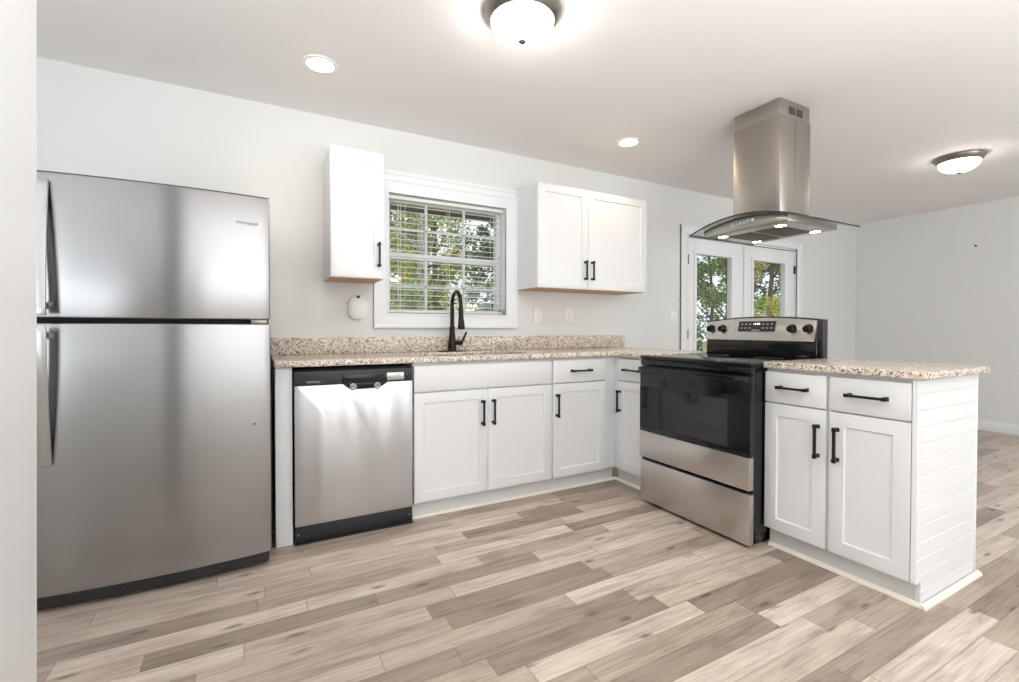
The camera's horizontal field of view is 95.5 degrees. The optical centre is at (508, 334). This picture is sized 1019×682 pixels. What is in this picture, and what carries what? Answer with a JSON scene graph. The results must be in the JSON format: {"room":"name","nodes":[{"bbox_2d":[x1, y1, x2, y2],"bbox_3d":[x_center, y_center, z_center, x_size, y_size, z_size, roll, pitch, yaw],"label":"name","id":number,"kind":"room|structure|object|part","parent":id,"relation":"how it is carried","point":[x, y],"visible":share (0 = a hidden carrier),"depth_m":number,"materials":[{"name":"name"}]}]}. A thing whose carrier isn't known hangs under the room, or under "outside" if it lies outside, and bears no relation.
{"room":"kitchen","nodes":[
{"label":"kitchen","id":0,"kind":"room"},
{"bbox_2d":[0,0,36,681],"bbox_3d":[-0.425,-0.130,-0.082,0.150,2.413,2.000,0,1,-28],"label":"wall partition","id":1,"kind":"structure","parent":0,"point":[18,18],"depth_m":0.77,"materials":[{"name":"white paint"}]},
{"bbox_2d":[350,383,356,389],"bbox_3d":[-0.803,0.269,2.398,0.036,0.036,0.005,0,1,-28],"label":"knob","id":2,"kind":"object","parent":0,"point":[353,386],"depth_m":2.40,"materials":[{"name":"silver metal"}]},
{"bbox_2d":[374,382,380,388],"bbox_3d":[-0.694,0.268,2.457,0.036,0.036,0.005,0,1,-28],"label":"knob","id":3,"kind":"object","parent":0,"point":[377,385],"depth_m":2.46,"materials":[{"name":"silver metal"}]},
{"bbox_2d":[37,57,855,505],"bbox_3d":[0.267,-0.184,3.778,9.690,2.413,0.140,0,1,-28],"label":"wall","id":4,"kind":"structure","parent":0,"point":[91,121],"depth_m":2.89,"materials":[{"name":"white paint"}]},
{"bbox_2d":[323,145,383,283],"bbox_3d":[-0.947,-0.710,2.831,0.302,0.750,0.359,0,1,-28],"label":"upper cabinet","id":5,"kind":"object","parent":4,"relation":"attached to","point":[353,195],"visible":1,"depth_m":2.71,"materials":[{"name":"white paint"}]},
{"bbox_3d":[-0.765,-0.476,2.748,0.017,0.146,0.036,0,1,-28],"label":"handle","id":6,"kind":"part","parent":5,"relation":"part of","materials":[{"name":"black metal"}]},
{"bbox_2d":[348,295,366,318],"bbox_3d":[-0.976,-0.180,3.001,0.110,0.152,0.046,0,1,-28],"label":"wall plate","id":7,"kind":"object","parent":4,"relation":"attached to","point":[357,305],"visible":1,"depth_m":2.98,"materials":[{"name":"white plastic"}]},
{"bbox_2d":[390,203,492,221],"bbox_3d":[0.149,-1.118,4.144,9.900,0.130,0.640,0,1,-28],"label":"eave","id":8,"kind":"object","parent":4,"relation":"attached to","point":[393,207],"depth_m":3.98,"materials":[{"name":"brown"}]},
{"bbox_2d":[389,200,499,314],"bbox_3d":[-0.463,-0.555,3.412,0.882,0.805,0.052,0,1,-28],"label":"window","id":9,"kind":"structure","parent":4,"relation":"in","point":[425,260],"depth_m":3.43,"materials":[{"name":"white paint"}]},
{"bbox_2d":[389,194,502,314],"bbox_3d":[-0.436,-0.552,3.362,0.876,0.804,0.060,0,1,-28],"label":"window blind","id":10,"kind":"object","parent":9,"relation":"attached to","point":[391,197],"visible":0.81,"depth_m":3.33,"materials":[{"name":"white plastic"}]},
{"bbox_3d":[-0.438,-0.164,3.371,0.864,0.018,0.048,0,1,-28],"label":"rail","id":11,"kind":"part","parent":10,"relation":"part of","materials":[{"name":"white plastic"}]},
{"bbox_2d":[373,169,517,327],"bbox_3d":[-0.443,-0.580,3.375,1.088,1.059,0.164,0,1,-28],"label":"trim","id":12,"kind":"structure","parent":4,"relation":"attached to","point":[396,182],"depth_m":3.33,"materials":[{"name":"white paint"}]},
{"bbox_2d":[271,335,624,354],"bbox_3d":[-0.202,0.061,3.436,2.778,0.103,0.020,0,1,-28],"label":"backsplash","id":13,"kind":"structure","parent":4,"relation":"attached to","point":[328,345],"depth_m":3.22,"materials":[{"name":"stone"}]},
{"bbox_2d":[533,308,541,323],"bbox_3d":[0.236,-0.152,3.671,0.078,0.122,0.018,0,1,-28],"label":"light switch","id":14,"kind":"object","parent":4,"relation":"attached to","point":[537,312],"visible":1,"depth_m":3.67,"materials":[{"name":"white plastic"}]},
{"bbox_2d":[565,308,571,322],"bbox_3d":[0.498,-0.161,3.818,0.072,0.118,0.008,0,1,-28],"label":"wall outlet","id":15,"kind":"object","parent":4,"relation":"attached to","point":[568,311],"visible":1,"depth_m":3.81,"materials":[{"name":"white plastic"}]},
{"bbox_2d":[517,182,645,294],"bbox_3d":[0.601,-0.720,3.664,1.044,0.750,0.359,0,1,-28],"label":"upper cabinet","id":16,"kind":"object","parent":4,"relation":"attached to","point":[570,240],"visible":1,"depth_m":3.49,"materials":[{"name":"white paint"}]},
{"bbox_3d":[0.403,-0.718,3.405,0.446,0.745,0.019,0,1,-28],"label":"door","id":17,"kind":"part","parent":16,"relation":"part of","materials":[{"name":"white paint"}]},
{"bbox_3d":[0.585,-0.485,3.476,0.017,0.146,0.036,0,1,-28],"label":"handle","id":18,"kind":"part","parent":16,"relation":"part of","materials":[{"name":"black metal"}]},
{"bbox_3d":[0.642,-0.485,3.507,0.017,0.146,0.036,0,1,-28],"label":"handle","id":19,"kind":"part","parent":16,"relation":"part of","materials":[{"name":"black metal"}]},
{"bbox_3d":[0.862,-0.721,3.652,0.592,0.745,0.019,0,1,-28],"label":"door","id":20,"kind":"part","parent":16,"relation":"part of","materials":[{"name":"white paint"}]},
{"bbox_2d":[670,311,676,323],"bbox_3d":[1.568,-0.162,4.393,0.095,0.122,0.011,0,1,-28],"label":"light switch","id":21,"kind":"object","parent":4,"relation":"attached to","point":[673,315],"visible":1,"depth_m":4.39,"materials":[{"name":"white plastic"}]},
{"bbox_2d":[687,237,746,350],"bbox_3d":[2.111,0.020,4.720,0.907,1.939,0.060,0,1,-28],"label":"door","id":22,"kind":"structure","parent":4,"relation":"in","point":[736,254],"depth_m":4.75,"materials":[{"name":"white paint"}]},
{"bbox_2d":[680,224,801,349],"bbox_3d":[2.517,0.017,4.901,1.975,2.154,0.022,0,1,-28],"label":"trim","id":23,"kind":"structure","parent":4,"relation":"attached to","point":[685,230],"depth_m":4.46,"materials":[{"name":"white paint"}]},
{"bbox_2d":[747,245,795,316],"bbox_3d":[2.901,0.012,5.146,0.885,1.944,0.058,0,1,-28],"label":"door","id":24,"kind":"structure","parent":4,"relation":"in","point":[785,258],"depth_m":5.20,"materials":[{"name":"white paint"}]},
{"bbox_2d":[37,0,1018,224],"bbox_3d":[1.530,-1.431,1.418,9.690,0.150,5.460,0,1,-28],"label":"ceiling","id":25,"kind":"structure","parent":0,"point":[889,89],"depth_m":2.42,"materials":[{"name":"white paint"}]},
{"bbox_2d":[302,55,337,73],"bbox_3d":[-0.953,-1.362,2.348,0.170,0.018,0.170,0,1,-28],"label":"recessed light","id":26,"kind":"object","parent":25,"relation":"in","point":[316,63],"visible":1,"depth_m":2.33,"materials":[{"name":"white plastic"}]},
{"bbox_2d":[483,0,561,48],"bbox_3d":[0.059,-1.294,1.951,0.329,0.142,0.329,0,1,-28],"label":"ceiling light","id":27,"kind":"object","parent":25,"relation":"attached to","point":[519,24],"visible":1,"depth_m":1.89,"materials":[{"name":"white glass"}]},
{"bbox_2d":[616,137,640,146],"bbox_3d":[0.861,-1.374,3.321,0.170,0.018,0.170,0,1,-28],"label":"recessed light","id":28,"kind":"object","parent":25,"relation":"in","point":[629,141],"visible":1,"depth_m":3.30,"materials":[{"name":"white plastic"}]},
{"bbox_2d":[689,97,859,244],"bbox_3d":[1.639,-1.000,2.889,0.658,0.753,0.680,0,1,-28],"label":"range hood","id":29,"kind":"object","parent":25,"relation":"hanging from","point":[771,176],"visible":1,"depth_m":2.76,"materials":[{"name":"silver metal"}]},
{"bbox_3d":[1.394,-0.670,2.762,0.005,0.028,0.150,0,1,-28],"label":"control panel","id":30,"kind":"part","parent":29,"relation":"part of","materials":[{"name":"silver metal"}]},
{"bbox_3d":[1.395,-0.679,2.763,0.002,0.049,0.540,0,1,-28],"label":"edge trim","id":31,"kind":"part","parent":29,"relation":"part of","materials":[{"name":"silver metal"}]},
{"bbox_2d":[707,221,832,243],"bbox_3d":[1.613,-0.629,2.881,0.471,0.004,0.516,0,1,-28],"label":"tray","id":32,"kind":"object","parent":29,"relation":"on","point":[765,231],"depth_m":2.80,"materials":[{"name":"metal"}]},
{"bbox_2d":[704,214,836,237],"bbox_3d":[1.613,-0.668,2.881,0.495,0.076,0.540,0,1,-28],"label":"hood","id":33,"kind":"object","parent":29,"relation":"attached to","point":[758,225],"depth_m":2.74,"materials":[{"name":"silver metal"}]},
{"bbox_2d":[774,224,786,226],"bbox_3d":[1.549,-0.622,2.636,0.068,0.003,0.068,1,1,30],"label":"light","id":34,"kind":"object","parent":29,"relation":"on","point":[776,225],"depth_m":2.63,"materials":[{"name":"silver metal"}]},
{"bbox_2d":[932,150,987,173],"bbox_3d":[3.506,-1.318,3.603,0.308,0.132,0.308,0,1,-28],"label":"ceiling light","id":35,"kind":"object","parent":25,"relation":"attached to","point":[962,161],"visible":1,"depth_m":3.53,"materials":[{"name":"white glass"}]},
{"bbox_2d":[37,430,1018,681],"bbox_3d":[1.527,1.107,1.454,9.690,0.100,5.460,0,1,-28],"label":"floor","id":36,"kind":"structure","parent":0,"point":[597,582],"depth_m":1.77,"materials":[{"name":"brown wood"}]},
{"bbox_2d":[37,170,271,609],"bbox_3d":[-1.593,0.215,2.182,0.828,1.657,0.815,0,1,-28],"label":"refrigerator","id":37,"kind":"object","parent":36,"relation":"on","point":[154,377],"visible":0.87,"depth_m":1.85,"materials":[{"name":"grey metal"}]},
{"bbox_3d":[-1.700,-0.323,1.685,0.032,0.502,0.055,0,1,-28],"label":"handle","id":38,"kind":"part","parent":37,"relation":"part of","materials":[{"name":"grey metal"}]},
{"bbox_3d":[-1.700,0.225,1.693,0.032,0.521,0.055,0,1,-28],"label":"handle","id":39,"kind":"part","parent":37,"relation":"part of","materials":[{"name":"grey metal"}]},
{"bbox_3d":[-1.440,-0.336,1.892,0.828,0.541,0.094,0,1,-28],"label":"freezer door","id":40,"kind":"part","parent":37,"relation":"part of","materials":[{"name":"silver metal"}]},
{"bbox_3d":[-1.441,0.465,1.903,0.828,1.024,0.094,0,1,-28],"label":"fridge door","id":41,"kind":"part","parent":37,"relation":"part of","materials":[{"name":"silver metal"}]},
{"bbox_2d":[272,364,292,547],"bbox_3d":[-1.246,0.597,2.542,0.076,0.882,0.609,0,1,-28],"label":"end panel","id":42,"kind":"object","parent":36,"relation":"on","point":[282,463],"visible":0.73,"depth_m":2.28,"materials":[{"name":"white paint"}]},
{"bbox_2d":[292,364,412,546],"bbox_3d":[-0.931,0.603,2.681,0.596,0.868,0.615,0,1,-28],"label":"dishwasher","id":43,"kind":"object","parent":36,"relation":"on","point":[352,424],"visible":1,"depth_m":2.41,"materials":[{"name":"silver metal"}]},
{"bbox_3d":[-0.801,0.232,2.434,0.595,0.105,0.046,0,1,-28],"label":"control panel","id":44,"kind":"part","parent":43,"relation":"part of","materials":[{"name":"black plastic"}]},
{"bbox_3d":[-0.797,0.996,2.438,0.594,0.088,0.040,0,1,-28],"label":"kick plate","id":45,"kind":"part","parent":43,"relation":"part of","materials":[{"name":"black plastic"}]},
{"bbox_3d":[-0.752,0.238,2.434,0.230,0.072,0.010,0,1,-28],"label":"pocket handle","id":46,"kind":"part","parent":43,"relation":"part of","materials":[{"name":"black plastic"}]},
{"bbox_2d":[404,358,550,515],"bbox_3d":[-0.257,0.592,3.038,0.917,0.882,0.645,0,1,-28],"label":"base cabinet","id":47,"kind":"object","parent":36,"relation":"on","point":[481,430],"visible":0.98,"depth_m":2.76,"materials":[{"name":"white paint"}]},
{"bbox_3d":[-0.327,0.631,2.685,0.452,0.614,0.019,0,1,-28],"label":"door","id":48,"kind":"part","parent":47,"relation":"part of","materials":[{"name":"white paint"}]},
{"bbox_3d":[-0.126,0.243,2.788,0.908,0.146,0.019,0,1,-28],"label":"drawer","id":49,"kind":"part","parent":47,"relation":"part of","materials":[{"name":"white paint"}]},
{"bbox_3d":[-0.147,0.462,2.749,0.017,0.152,0.036,0,1,-28],"label":"handle","id":50,"kind":"part","parent":47,"relation":"part of","materials":[{"name":"black metal"}]},
{"bbox_2d":[271,347,706,367],"bbox_3d":[0.005,0.134,3.011,2.738,0.030,0.966,0,1,-28],"label":"countertop","id":51,"kind":"structure","parent":47,"relation":"on","point":[343,359],"depth_m":2.79,"materials":[{"name":"stone"}]},
{"bbox_2d":[437,290,466,351],"bbox_3d":[-0.353,-0.096,3.174,0.220,0.424,0.222,0,1,-28],"label":"faucet","id":52,"kind":"object","parent":51,"relation":"on","point":[453,342],"visible":0.98,"depth_m":3.22,"materials":[{"name":"black metal"}]},
{"bbox_3d":[-0.394,0.112,3.247,0.216,0.006,0.056,0,1,-28],"label":"deck plate","id":53,"kind":"part","parent":52,"relation":"part of","materials":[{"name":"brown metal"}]},
{"bbox_3d":[-0.357,-0.186,3.175,0.030,0.243,0.184,0,1,-28],"label":"spout","id":54,"kind":"part","parent":52,"relation":"part of","materials":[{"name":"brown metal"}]},
{"bbox_3d":[-0.336,0.024,3.275,0.094,0.093,0.035,0,1,-28],"label":"lever","id":55,"kind":"part","parent":52,"relation":"part of","materials":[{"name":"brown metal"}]},
{"bbox_3d":[-0.085,0.461,2.782,0.017,0.152,0.036,0,1,-28],"label":"handle","id":56,"kind":"part","parent":47,"relation":"part of","materials":[{"name":"black metal"}]},
{"bbox_3d":[0.074,0.628,2.901,0.452,0.614,0.019,0,1,-28],"label":"door","id":57,"kind":"part","parent":47,"relation":"part of","materials":[{"name":"white paint"}]},
{"bbox_2d":[412,476,639,519],"bbox_3d":[0.203,1.028,2.801,1.489,0.017,0.387,0,1,-28],"label":"trim","id":58,"kind":"structure","parent":36,"relation":"on","point":[443,511],"depth_m":2.94,"materials":[{"name":"white paint"}]},
{"bbox_2d":[548,356,614,488],"bbox_3d":[0.387,0.587,3.384,0.544,0.882,0.645,0,1,-28],"label":"base cabinet","id":59,"kind":"object","parent":36,"relation":"on","point":[582,388],"visible":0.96,"depth_m":3.13,"materials":[{"name":"white paint"}]},
{"bbox_3d":[0.323,0.459,3.002,0.017,0.152,0.036,0,1,-28],"label":"handle","id":60,"kind":"part","parent":59,"relation":"part of","materials":[{"name":"black metal"}]},
{"bbox_3d":[0.478,0.239,3.113,0.432,0.146,0.019,0,1,-28],"label":"drawer","id":61,"kind":"part","parent":59,"relation":"part of","materials":[{"name":"white paint"}]},
{"bbox_3d":[0.477,0.625,3.118,0.432,0.614,0.019,0,1,-28],"label":"door","id":62,"kind":"part","parent":59,"relation":"part of","materials":[{"name":"white paint"}]},
{"bbox_3d":[0.490,0.237,3.089,0.165,0.017,0.036,0,1,-28],"label":"handle","id":63,"kind":"part","parent":59,"relation":"part of","materials":[{"name":"black metal"}]},
{"bbox_2d":[615,356,642,485],"bbox_3d":[1.058,0.590,3.238,0.605,0.882,0.357,0,1,-28],"label":"base cabinet","id":64,"kind":"object","parent":36,"relation":"on","point":[628,457],"visible":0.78,"depth_m":3.15,"materials":[{"name":"white paint"}]},
{"bbox_3d":[0.757,0.456,3.195,0.036,0.152,0.017,0,1,-28],"label":"handle","id":65,"kind":"part","parent":64,"relation":"part of","materials":[{"name":"black metal"}]},
{"bbox_3d":[0.842,0.626,3.097,0.019,0.614,0.306,0,1,-28],"label":"door","id":66,"kind":"part","parent":64,"relation":"part of","materials":[{"name":"white paint"}]},
{"bbox_3d":[0.842,0.240,3.091,0.019,0.146,0.306,0,1,-28],"label":"drawer","id":67,"kind":"part","parent":64,"relation":"part of","materials":[{"name":"white paint"}]},
{"bbox_3d":[0.819,0.237,3.078,0.036,0.017,0.165,0,1,-28],"label":"handle","id":68,"kind":"part","parent":64,"relation":"part of","materials":[{"name":"black metal"}]},
{"bbox_2d":[638,316,827,545],"bbox_3d":[1.259,0.463,2.711,0.742,1.151,0.751,0,1,-28],"label":"stove","id":69,"kind":"object","parent":36,"relation":"on","point":[702,415],"visible":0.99,"depth_m":2.54,"materials":[{"name":"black metal"}]},
{"bbox_3d":[0.968,0.213,2.533,0.064,0.030,0.721,0,1,-28],"label":"handle","id":70,"kind":"part","parent":69,"relation":"part of","materials":[{"name":"metal"}]},
{"bbox_2d":[664,390,726,444],"bbox_3d":[1.030,0.444,2.557,0.001,0.243,0.450,0,1,-28],"label":"oven window","id":71,"kind":"structure","parent":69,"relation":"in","point":[700,417],"depth_m":2.55,"materials":[{"name":"black glass"}]},
{"bbox_3d":[1.009,0.897,2.572,0.031,0.250,0.732,0,1,-28],"label":"storage drawer","id":72,"kind":"part","parent":69,"relation":"part of","materials":[{"name":"silver metal"}]},
{"bbox_3d":[1.006,0.394,2.564,0.034,0.397,0.732,0,1,-28],"label":"oven door","id":73,"kind":"part","parent":69,"relation":"part of","materials":[{"name":"black glass"}]},
{"bbox_3d":[1.010,0.172,2.562,0.031,0.036,0.732,0,1,-28],"label":"vent trim","id":74,"kind":"part","parent":69,"relation":"part of","materials":[{"name":"black metal"}]},
{"bbox_3d":[1.363,-0.042,3.130,0.035,0.054,0.054,0,1,-28],"label":"knob","id":75,"kind":"part","parent":69,"relation":"part of","materials":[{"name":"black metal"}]},
{"bbox_3d":[1.404,-0.041,3.054,0.035,0.054,0.054,0,1,-28],"label":"knob","id":76,"kind":"part","parent":69,"relation":"part of","materials":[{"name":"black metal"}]},
{"bbox_2d":[640,353,804,367],"bbox_3d":[1.277,0.140,2.718,0.630,0.025,0.746,0,1,-28],"label":"cooktop","id":77,"kind":"object","parent":69,"relation":"in","point":[700,360],"depth_m":2.62,"materials":[{"name":"black glass"}]},
{"bbox_3d":[1.534,0.080,2.856,0.028,0.097,0.706,0,1,-28],"label":"panel","id":78,"kind":"part","parent":69,"relation":"part of","materials":[{"name":"black metal"}]},
{"bbox_3d":[1.618,-0.035,2.656,0.035,0.054,0.054,0,1,-28],"label":"knob","id":79,"kind":"part","parent":69,"relation":"part of","materials":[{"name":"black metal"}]},
{"bbox_3d":[1.661,-0.034,2.577,0.035,0.054,0.054,0,1,-28],"label":"knob","id":80,"kind":"part","parent":69,"relation":"part of","materials":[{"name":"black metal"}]},
{"bbox_2d":[764,368,977,602],"bbox_3d":[1.641,0.606,2.149,0.598,0.882,0.606,0,1,-28],"label":"base cabinet","id":81,"kind":"object","parent":36,"relation":"on","point":[837,490],"depth_m":1.94,"materials":[{"name":"white paint"}]},
{"bbox_3d":[1.317,0.251,2.154,0.036,0.017,0.140,0,1,-28],"label":"handle","id":82,"kind":"part","parent":81,"relation":"part of","materials":[{"name":"black metal"}]},
{"bbox_3d":[1.340,0.640,2.172,0.019,0.614,0.278,0,1,-28],"label":"door","id":83,"kind":"part","parent":81,"relation":"part of","materials":[{"name":"white paint"}]},
{"bbox_3d":[1.341,0.253,2.166,0.019,0.146,0.278,0,1,-28],"label":"drawer","id":84,"kind":"part","parent":81,"relation":"part of","materials":[{"name":"white paint"}]},
{"bbox_3d":[1.368,0.473,2.062,0.036,0.152,0.017,0,1,-28],"label":"handle","id":85,"kind":"part","parent":81,"relation":"part of","materials":[{"name":"black metal"}]},
{"bbox_3d":[1.405,0.474,1.993,0.036,0.152,0.017,0,1,-28],"label":"handle","id":86,"kind":"part","parent":81,"relation":"part of","materials":[{"name":"black metal"}]},
{"bbox_3d":[1.458,0.255,1.891,0.036,0.017,0.150,0,1,-28],"label":"handle","id":87,"kind":"part","parent":81,"relation":"part of","materials":[{"name":"black metal"}]},
{"bbox_3d":[1.482,0.643,1.909,0.019,0.614,0.288,0,1,-28],"label":"door","id":88,"kind":"part","parent":81,"relation":"part of","materials":[{"name":"white paint"}]},
{"bbox_3d":[1.482,0.257,1.904,0.019,0.146,0.288,0,1,-28],"label":"drawer","id":89,"kind":"part","parent":81,"relation":"part of","materials":[{"name":"white paint"}]},
{"bbox_2d":[763,358,989,379],"bbox_3d":[1.674,0.148,2.146,0.620,0.030,0.633,0,1,-28],"label":"countertop","id":90,"kind":"structure","parent":81,"relation":"on","point":[892,369],"depth_m":1.99,"materials":[{"name":"stone"}]},
{"bbox_3d":[1.796,0.610,1.899,0.562,0.882,0.020,0,1,-28],"label":"shiplap panel","id":91,"kind":"part","parent":81,"relation":"part of","materials":[{"name":"white wood"}]},
{"bbox_2d":[768,540,981,610],"bbox_3d":[1.682,1.038,2.166,0.546,0.017,0.623,0,1,-28],"label":"trim","id":92,"kind":"structure","parent":36,"relation":"on","point":[962,583],"depth_m":1.94,"materials":[{"name":"white paint"}]},
{"bbox_2d":[855,196,1018,424],"bbox_3d":[5.774,-0.176,3.644,0.120,2.413,5.320,0,1,-28],"label":"wall","id":93,"kind":"structure","parent":0,"point":[924,293],"depth_m":5.15,"materials":[{"name":"white paint"}]},
{"bbox_2d":[978,420,1018,435],"bbox_3d":[5.686,0.977,3.681,0.014,0.107,5.200,0,1,-28],"label":"baseboard","id":94,"kind":"structure","parent":93,"relation":"attached to","point":[1012,429],"depth_m":4.80,"materials":[{"name":"white paint"}]},
{"label":"outside","id":95,"kind":"structure","parent":0,"visible":0},
{"bbox_2d":[697,341,706,350],"bbox_3d":[-6.287,1.236,34.359,80.000,0.200,59.840,0,1,-28],"label":"ground","id":96,"kind":"structure","parent":95,"point":[703,347],"depth_m":42.28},
{"bbox_2d":[390,275,433,309],"bbox_3d":[-1.465,0.487,6.257,1.642,2.535,1.326,1,1,42],"label":"tree","id":97,"kind":"object","parent":96,"relation":"on","point":[404,294],"visible":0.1,"depth_m":6.22,"materials":[{"name":"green plant"}]},
{"bbox_2d":[390,211,450,309],"bbox_3d":[-4.788,-3.316,22.058,4.764,10.566,4.815,1,1,39],"label":"tree","id":98,"kind":"object","parent":96,"relation":"on","point":[408,215],"visible":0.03,"depth_m":22.24,"materials":[{"name":"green plant"}]},
{"bbox_2d":[390,212,470,309],"bbox_3d":[-1.499,-1.945,7.855,1.657,6.937,1.925,0,1,-28],"label":"tree","id":99,"kind":"object","parent":96,"relation":"on","point":[419,243],"visible":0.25,"depth_m":7.86,"materials":[{"name":"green plant"}]},
{"bbox_2d":[390,211,480,310],"bbox_3d":[-3.102,-1.860,17.195,4.218,7.506,4.416,0,1,-28],"label":"tree","id":100,"kind":"object","parent":96,"relation":"on","point":[394,269],"visible":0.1,"depth_m":17.31,"materials":[{"name":"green plant"}]},
{"bbox_2d":[390,213,491,309],"bbox_3d":[-1.893,-2.346,12.007,2.656,7.636,3.275,1,1,38],"label":"tree","id":101,"kind":"object","parent":96,"relation":"on","point":[435,266],"visible":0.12,"depth_m":12.02,"materials":[{"name":"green plant"}]},
{"bbox_2d":[456,222,492,310],"bbox_3d":[-0.168,-0.831,9.414,1.758,5.126,1.864,0,1,-28],"label":"tree","id":102,"kind":"object","parent":96,"relation":"on","point":[483,254],"visible":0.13,"depth_m":9.52,"materials":[{"name":"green plant"}]},
{"bbox_2d":[697,269,709,350],"bbox_3d":[7.248,-2.627,20.886,4.414,8.910,3.967,0,1,-28],"label":"tree","id":103,"kind":"object","parent":96,"relation":"on","point":[704,277],"visible":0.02,"depth_m":20.23,"materials":[{"name":"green plant"}]},
{"bbox_2d":[705,258,726,318],"bbox_3d":[4.169,-1.702,8.865,1.065,6.438,1.044,0,1,-28],"label":"tree","id":104,"kind":"object","parent":96,"relation":"on","point":[725,259],"visible":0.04,"depth_m":8.81,"materials":[{"name":"brown plant"}]},
{"bbox_2d":[697,255,765,345],"bbox_3d":[5.160,-1.122,11.472,2.534,5.855,2.414,0,1,-25],"label":"tree","id":105,"kind":"object","parent":96,"relation":"on","point":[718,297],"visible":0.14,"depth_m":11.24,"materials":[{"name":"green plant"}]},
{"bbox_2d":[722,262,779,316],"bbox_3d":[8.209,-1.250,14.558,3.386,6.348,2.734,0,1,-28],"label":"tree","id":106,"kind":"object","parent":96,"relation":"on","point":[770,304],"visible":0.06,"depth_m":14.47,"materials":[{"name":"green plant"}]},
{"bbox_2d":[754,262,780,315],"bbox_3d":[12.802,-2.712,22.623,4.456,8.927,4.370,0,1,13],"label":"tree","id":107,"kind":"object","parent":96,"relation":"on","point":[763,290],"visible":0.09,"depth_m":22.10,"materials":[{"name":"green plant"}]}
]}

